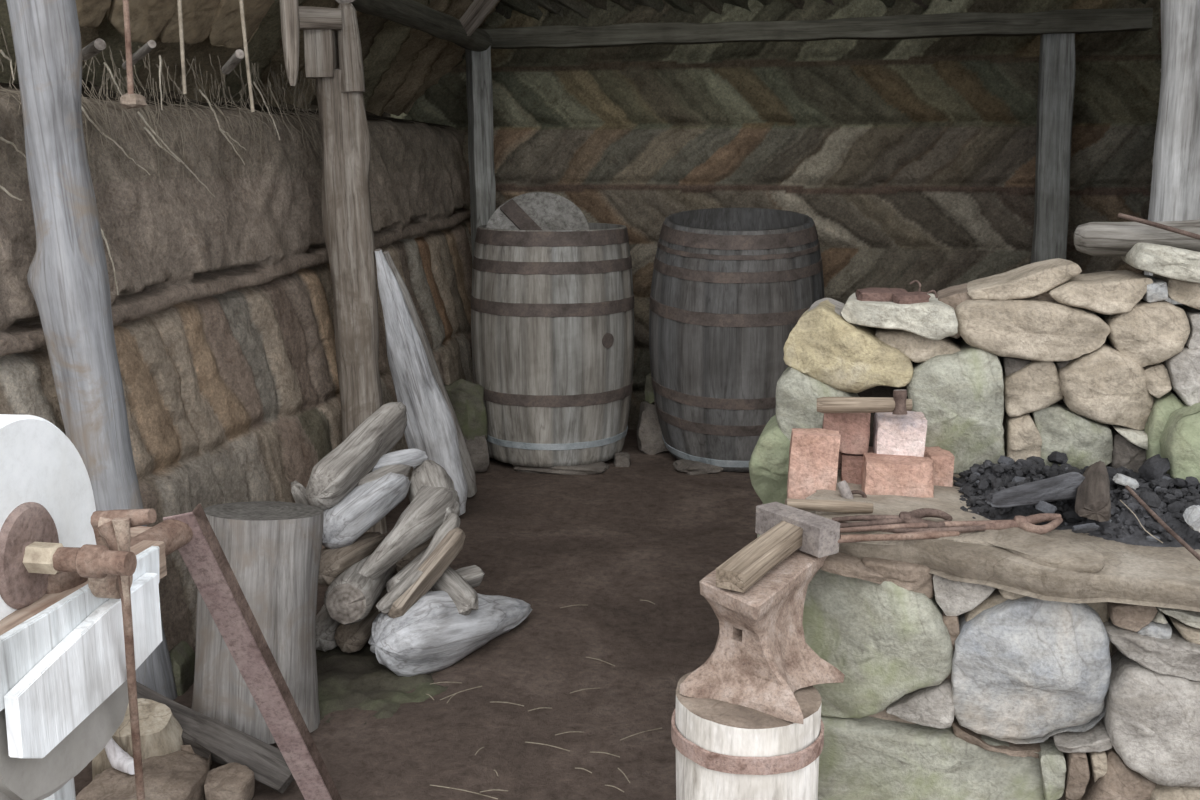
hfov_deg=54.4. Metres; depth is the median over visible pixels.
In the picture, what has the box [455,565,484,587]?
driftwood log
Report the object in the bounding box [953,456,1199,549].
coal
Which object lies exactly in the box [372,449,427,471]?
driftwood log
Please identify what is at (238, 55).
pole
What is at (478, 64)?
wooden post
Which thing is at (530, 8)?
ceiling
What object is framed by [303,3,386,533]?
wooden post
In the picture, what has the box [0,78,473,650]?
wall
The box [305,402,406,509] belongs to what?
driftwood log
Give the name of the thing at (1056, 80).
wooden post
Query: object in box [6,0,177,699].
wooden post
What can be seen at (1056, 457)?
lump
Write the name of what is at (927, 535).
rod
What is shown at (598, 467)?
stone
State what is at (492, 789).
straw
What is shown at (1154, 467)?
lump
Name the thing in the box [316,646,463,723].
moss patch
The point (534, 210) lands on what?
wooden disc
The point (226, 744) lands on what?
plank
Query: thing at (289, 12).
pole
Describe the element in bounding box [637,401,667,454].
stone
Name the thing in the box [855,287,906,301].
brick piece
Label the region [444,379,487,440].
stone
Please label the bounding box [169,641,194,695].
wall foot stone
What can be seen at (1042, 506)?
lump
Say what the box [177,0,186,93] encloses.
stick
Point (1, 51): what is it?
roots
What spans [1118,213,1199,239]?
stick
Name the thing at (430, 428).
driftwood slab
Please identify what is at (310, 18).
bar
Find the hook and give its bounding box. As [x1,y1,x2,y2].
[910,280,920,291]
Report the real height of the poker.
0.047 m
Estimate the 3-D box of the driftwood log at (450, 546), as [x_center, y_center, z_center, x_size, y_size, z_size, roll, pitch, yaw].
[-0.469,0.467,3.152,0.067,0.190,0.297,7,14,31]
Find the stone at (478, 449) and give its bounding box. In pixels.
[464,435,488,472]
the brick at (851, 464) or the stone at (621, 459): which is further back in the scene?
the stone at (621, 459)
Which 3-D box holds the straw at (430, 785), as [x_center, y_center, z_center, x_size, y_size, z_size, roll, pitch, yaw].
[-0.293,0.841,2.510,0.163,0.006,0.002,4,13,20]
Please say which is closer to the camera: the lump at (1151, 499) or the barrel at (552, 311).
the lump at (1151, 499)
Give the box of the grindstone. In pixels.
[0,414,192,799]
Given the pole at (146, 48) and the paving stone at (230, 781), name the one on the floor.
the paving stone at (230, 781)
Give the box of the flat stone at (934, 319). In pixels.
[841,293,957,340]
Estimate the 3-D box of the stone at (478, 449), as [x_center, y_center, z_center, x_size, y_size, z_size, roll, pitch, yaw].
[-0.604,0.227,5.156,0.230,0.212,0.230,-3,12,-14]
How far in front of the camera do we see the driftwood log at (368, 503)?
3.18 m
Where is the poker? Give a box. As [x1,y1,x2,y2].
[1125,485,1199,560]
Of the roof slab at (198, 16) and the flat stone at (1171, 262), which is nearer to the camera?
the flat stone at (1171, 262)
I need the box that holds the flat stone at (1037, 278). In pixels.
[967,258,1081,299]
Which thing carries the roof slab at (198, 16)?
attached to the ceiling at (401, 62)
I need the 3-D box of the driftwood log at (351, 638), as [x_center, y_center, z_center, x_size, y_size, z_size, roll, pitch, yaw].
[-0.668,0.629,3.349,0.101,0.100,0.329,2,13,10]
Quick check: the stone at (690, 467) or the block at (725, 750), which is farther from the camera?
the stone at (690, 467)
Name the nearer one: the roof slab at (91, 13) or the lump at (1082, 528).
the lump at (1082, 528)
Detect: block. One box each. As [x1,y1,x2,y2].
[92,698,183,778]
[671,671,823,799]
[1075,461,1110,521]
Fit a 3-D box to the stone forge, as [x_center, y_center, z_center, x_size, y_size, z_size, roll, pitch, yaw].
[0.944,0.331,2.301,1.320,1.131,0.942,3,12,14]
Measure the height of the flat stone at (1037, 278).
0.077 m
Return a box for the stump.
[191,501,323,743]
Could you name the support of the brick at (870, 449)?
on the stone forge
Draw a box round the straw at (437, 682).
[430,682,460,683]
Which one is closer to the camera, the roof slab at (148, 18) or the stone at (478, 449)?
the roof slab at (148, 18)
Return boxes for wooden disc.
[486,192,589,229]
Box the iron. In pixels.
[163,504,341,799]
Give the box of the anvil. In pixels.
[680,550,844,723]
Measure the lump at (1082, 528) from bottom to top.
0.025 m
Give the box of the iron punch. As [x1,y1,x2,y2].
[837,480,853,498]
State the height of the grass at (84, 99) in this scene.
0.403 m
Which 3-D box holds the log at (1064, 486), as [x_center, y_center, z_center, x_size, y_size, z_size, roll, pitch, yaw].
[0.772,0.158,2.071,0.210,0.047,0.050,-6,13,-26]
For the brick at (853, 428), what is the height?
0.084 m
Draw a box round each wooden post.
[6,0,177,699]
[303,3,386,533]
[465,45,495,273]
[1031,33,1074,262]
[1144,0,1199,303]
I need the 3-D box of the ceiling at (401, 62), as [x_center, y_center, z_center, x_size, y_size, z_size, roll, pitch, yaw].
[-0.544,-1.916,4.003,1.744,1.746,3.700,3,12,14]
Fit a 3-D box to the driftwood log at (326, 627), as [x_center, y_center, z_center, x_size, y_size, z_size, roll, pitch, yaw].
[-0.753,0.615,3.388,0.112,0.125,0.384,1,12,4]
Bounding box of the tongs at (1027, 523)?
[837,513,1062,542]
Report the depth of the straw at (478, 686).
2.97 m
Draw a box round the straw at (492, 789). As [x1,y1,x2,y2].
[480,789,507,791]
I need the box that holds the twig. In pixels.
[1120,500,1162,542]
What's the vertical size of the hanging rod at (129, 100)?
0.313 m
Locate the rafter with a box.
[460,0,498,35]
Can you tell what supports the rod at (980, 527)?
on the stone forge
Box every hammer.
[716,502,839,592]
[817,389,911,414]
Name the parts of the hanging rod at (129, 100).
rod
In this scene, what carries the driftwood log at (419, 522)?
on the driftwood log at (350, 597)
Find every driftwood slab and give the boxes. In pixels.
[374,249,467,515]
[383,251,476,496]
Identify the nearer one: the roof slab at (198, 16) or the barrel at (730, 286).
the roof slab at (198, 16)
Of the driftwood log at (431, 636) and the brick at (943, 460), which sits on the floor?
the driftwood log at (431, 636)
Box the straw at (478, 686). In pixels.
[440,686,481,699]
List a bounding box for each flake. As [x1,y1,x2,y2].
[1113,473,1138,489]
[1183,505,1199,531]
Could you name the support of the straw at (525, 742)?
on the floor
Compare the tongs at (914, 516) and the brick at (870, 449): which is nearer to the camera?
the tongs at (914, 516)
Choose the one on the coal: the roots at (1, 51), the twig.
the twig
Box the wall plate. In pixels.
[336,0,491,51]
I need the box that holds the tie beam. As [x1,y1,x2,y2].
[481,8,1152,48]
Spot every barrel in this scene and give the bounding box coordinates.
[471,223,633,466]
[649,208,824,471]
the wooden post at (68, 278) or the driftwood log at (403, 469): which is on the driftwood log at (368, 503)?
the driftwood log at (403, 469)
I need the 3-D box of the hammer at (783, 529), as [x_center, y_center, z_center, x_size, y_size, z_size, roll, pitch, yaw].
[0.262,0.238,1.939,0.166,0.055,0.310,11,16,43]
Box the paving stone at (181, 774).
[76,745,211,799]
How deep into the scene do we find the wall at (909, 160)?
5.43 m
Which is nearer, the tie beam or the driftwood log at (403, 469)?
the driftwood log at (403, 469)
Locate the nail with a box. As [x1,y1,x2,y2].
[928,290,937,297]
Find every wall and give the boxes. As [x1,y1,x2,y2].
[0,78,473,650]
[391,0,1161,429]
[1141,9,1160,274]
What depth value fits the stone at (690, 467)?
5.08 m
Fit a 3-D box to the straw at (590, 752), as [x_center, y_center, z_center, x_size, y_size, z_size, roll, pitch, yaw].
[0.011,0.808,2.667,0.072,0.006,0.002,4,12,18]
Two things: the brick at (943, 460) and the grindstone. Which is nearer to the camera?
the grindstone
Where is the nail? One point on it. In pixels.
(930, 291)
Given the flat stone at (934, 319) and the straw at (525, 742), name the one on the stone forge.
the flat stone at (934, 319)
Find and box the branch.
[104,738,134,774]
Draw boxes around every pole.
[82,38,105,59]
[122,40,155,69]
[221,49,244,73]
[279,0,298,85]
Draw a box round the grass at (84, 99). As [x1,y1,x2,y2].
[0,27,322,190]
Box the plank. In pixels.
[136,681,293,793]
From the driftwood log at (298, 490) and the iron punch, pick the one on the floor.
the driftwood log at (298, 490)
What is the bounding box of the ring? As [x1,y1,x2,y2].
[851,490,866,497]
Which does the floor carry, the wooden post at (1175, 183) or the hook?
the wooden post at (1175, 183)
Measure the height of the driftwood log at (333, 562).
0.138 m
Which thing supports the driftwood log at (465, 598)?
on the driftwood log at (431, 636)
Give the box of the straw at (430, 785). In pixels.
[430,785,497,798]
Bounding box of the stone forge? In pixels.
[749,273,1199,799]
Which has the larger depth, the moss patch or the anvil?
the moss patch
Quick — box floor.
[74,429,762,799]
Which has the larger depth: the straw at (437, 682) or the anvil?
the straw at (437, 682)
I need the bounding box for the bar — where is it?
[298,6,341,30]
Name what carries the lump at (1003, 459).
on the coal
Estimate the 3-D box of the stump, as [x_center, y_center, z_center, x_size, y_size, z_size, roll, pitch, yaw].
[-0.828,0.531,2.828,0.301,0.567,0.367,7,14,30]
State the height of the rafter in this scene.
0.360 m
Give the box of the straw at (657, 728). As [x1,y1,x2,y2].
[620,728,661,739]
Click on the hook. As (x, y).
(913, 281)
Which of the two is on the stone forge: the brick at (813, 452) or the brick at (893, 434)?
the brick at (813, 452)
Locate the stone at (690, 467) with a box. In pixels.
[673,459,722,474]
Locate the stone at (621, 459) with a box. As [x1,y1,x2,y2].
[613,452,629,466]
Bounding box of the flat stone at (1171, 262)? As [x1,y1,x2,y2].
[1121,243,1199,282]
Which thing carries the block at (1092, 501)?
on the coal
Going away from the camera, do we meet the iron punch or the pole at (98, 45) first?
the iron punch
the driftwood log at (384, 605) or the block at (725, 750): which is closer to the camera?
the block at (725, 750)
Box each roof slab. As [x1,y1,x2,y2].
[76,0,110,27]
[107,0,176,43]
[159,0,219,43]
[207,0,274,48]
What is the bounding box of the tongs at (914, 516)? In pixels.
[832,508,952,527]
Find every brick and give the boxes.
[787,428,840,498]
[822,413,870,453]
[838,446,873,469]
[841,453,862,483]
[861,453,933,497]
[873,411,926,456]
[924,446,954,486]
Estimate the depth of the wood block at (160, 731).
2.56 m
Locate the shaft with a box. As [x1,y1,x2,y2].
[785,498,873,512]
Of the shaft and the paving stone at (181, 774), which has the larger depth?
the paving stone at (181, 774)
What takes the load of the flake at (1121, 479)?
on the coal
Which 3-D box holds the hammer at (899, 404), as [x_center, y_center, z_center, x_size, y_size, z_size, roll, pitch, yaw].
[0.510,0.003,2.254,0.181,0.054,0.038,3,12,14]
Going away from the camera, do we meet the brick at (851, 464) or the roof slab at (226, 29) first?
the brick at (851, 464)
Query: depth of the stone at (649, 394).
5.39 m
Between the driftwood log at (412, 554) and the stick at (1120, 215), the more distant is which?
the driftwood log at (412, 554)
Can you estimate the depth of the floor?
3.25 m
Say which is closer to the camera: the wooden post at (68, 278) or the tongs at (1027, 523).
the tongs at (1027, 523)
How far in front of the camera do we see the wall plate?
4.48 m
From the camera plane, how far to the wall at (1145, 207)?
5.12 m
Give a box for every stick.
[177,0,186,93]
[239,0,254,111]
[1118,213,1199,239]
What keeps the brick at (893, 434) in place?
on the brick at (882, 474)
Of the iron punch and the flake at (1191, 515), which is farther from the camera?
the iron punch
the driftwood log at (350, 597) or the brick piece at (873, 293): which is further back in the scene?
the driftwood log at (350, 597)
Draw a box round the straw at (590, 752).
[590,752,619,756]
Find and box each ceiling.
[0,0,499,115]
[495,0,1147,19]
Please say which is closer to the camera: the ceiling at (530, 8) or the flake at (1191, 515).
the flake at (1191, 515)
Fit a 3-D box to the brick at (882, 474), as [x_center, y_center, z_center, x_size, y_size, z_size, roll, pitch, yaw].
[0.575,0.155,2.259,0.133,0.086,0.081,3,12,7]
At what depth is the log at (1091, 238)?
2.28 m
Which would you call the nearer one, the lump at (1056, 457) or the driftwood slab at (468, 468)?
the lump at (1056, 457)
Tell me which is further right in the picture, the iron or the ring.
the ring
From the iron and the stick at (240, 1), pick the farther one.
the stick at (240, 1)
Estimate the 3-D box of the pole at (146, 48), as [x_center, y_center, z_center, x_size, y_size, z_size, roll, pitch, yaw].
[-1.151,-0.860,2.911,0.021,0.060,0.200,-10,15,-39]
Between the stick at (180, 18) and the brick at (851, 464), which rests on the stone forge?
the brick at (851, 464)
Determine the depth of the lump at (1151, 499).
1.99 m
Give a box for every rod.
[120,0,146,108]
[839,522,985,532]
[840,531,959,540]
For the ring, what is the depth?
2.20 m
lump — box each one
[998,455,1014,465]
[1035,500,1056,512]
[1047,451,1067,464]
[1072,523,1098,532]
[1138,454,1169,481]
[1139,492,1160,507]
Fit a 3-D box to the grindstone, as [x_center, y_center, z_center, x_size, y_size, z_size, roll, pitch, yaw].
[-0.829,0.504,1.713,0.470,1.014,0.658,3,12,14]
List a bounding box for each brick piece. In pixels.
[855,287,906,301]
[892,292,930,303]
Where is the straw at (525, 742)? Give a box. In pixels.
[525,742,569,750]
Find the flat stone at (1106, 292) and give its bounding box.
[1048,270,1152,314]
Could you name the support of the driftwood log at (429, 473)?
on the driftwood log at (419, 522)
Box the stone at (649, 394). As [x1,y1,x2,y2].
[645,373,654,403]
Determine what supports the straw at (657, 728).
on the floor
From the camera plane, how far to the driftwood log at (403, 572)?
3.20 m
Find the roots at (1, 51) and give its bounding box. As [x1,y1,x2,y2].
[0,50,279,294]
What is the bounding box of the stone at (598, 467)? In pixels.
[511,462,608,474]
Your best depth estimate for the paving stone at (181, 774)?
2.45 m
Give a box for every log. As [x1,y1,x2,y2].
[291,480,309,504]
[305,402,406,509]
[315,604,340,651]
[318,532,384,585]
[322,472,410,548]
[324,554,395,624]
[334,586,387,652]
[357,464,410,485]
[358,485,459,579]
[368,591,532,676]
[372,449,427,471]
[376,512,459,613]
[386,547,426,591]
[387,527,465,617]
[394,537,432,574]
[408,459,459,523]
[431,566,478,614]
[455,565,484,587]
[985,472,1084,507]
[1074,219,1199,255]
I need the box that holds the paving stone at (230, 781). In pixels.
[204,762,254,799]

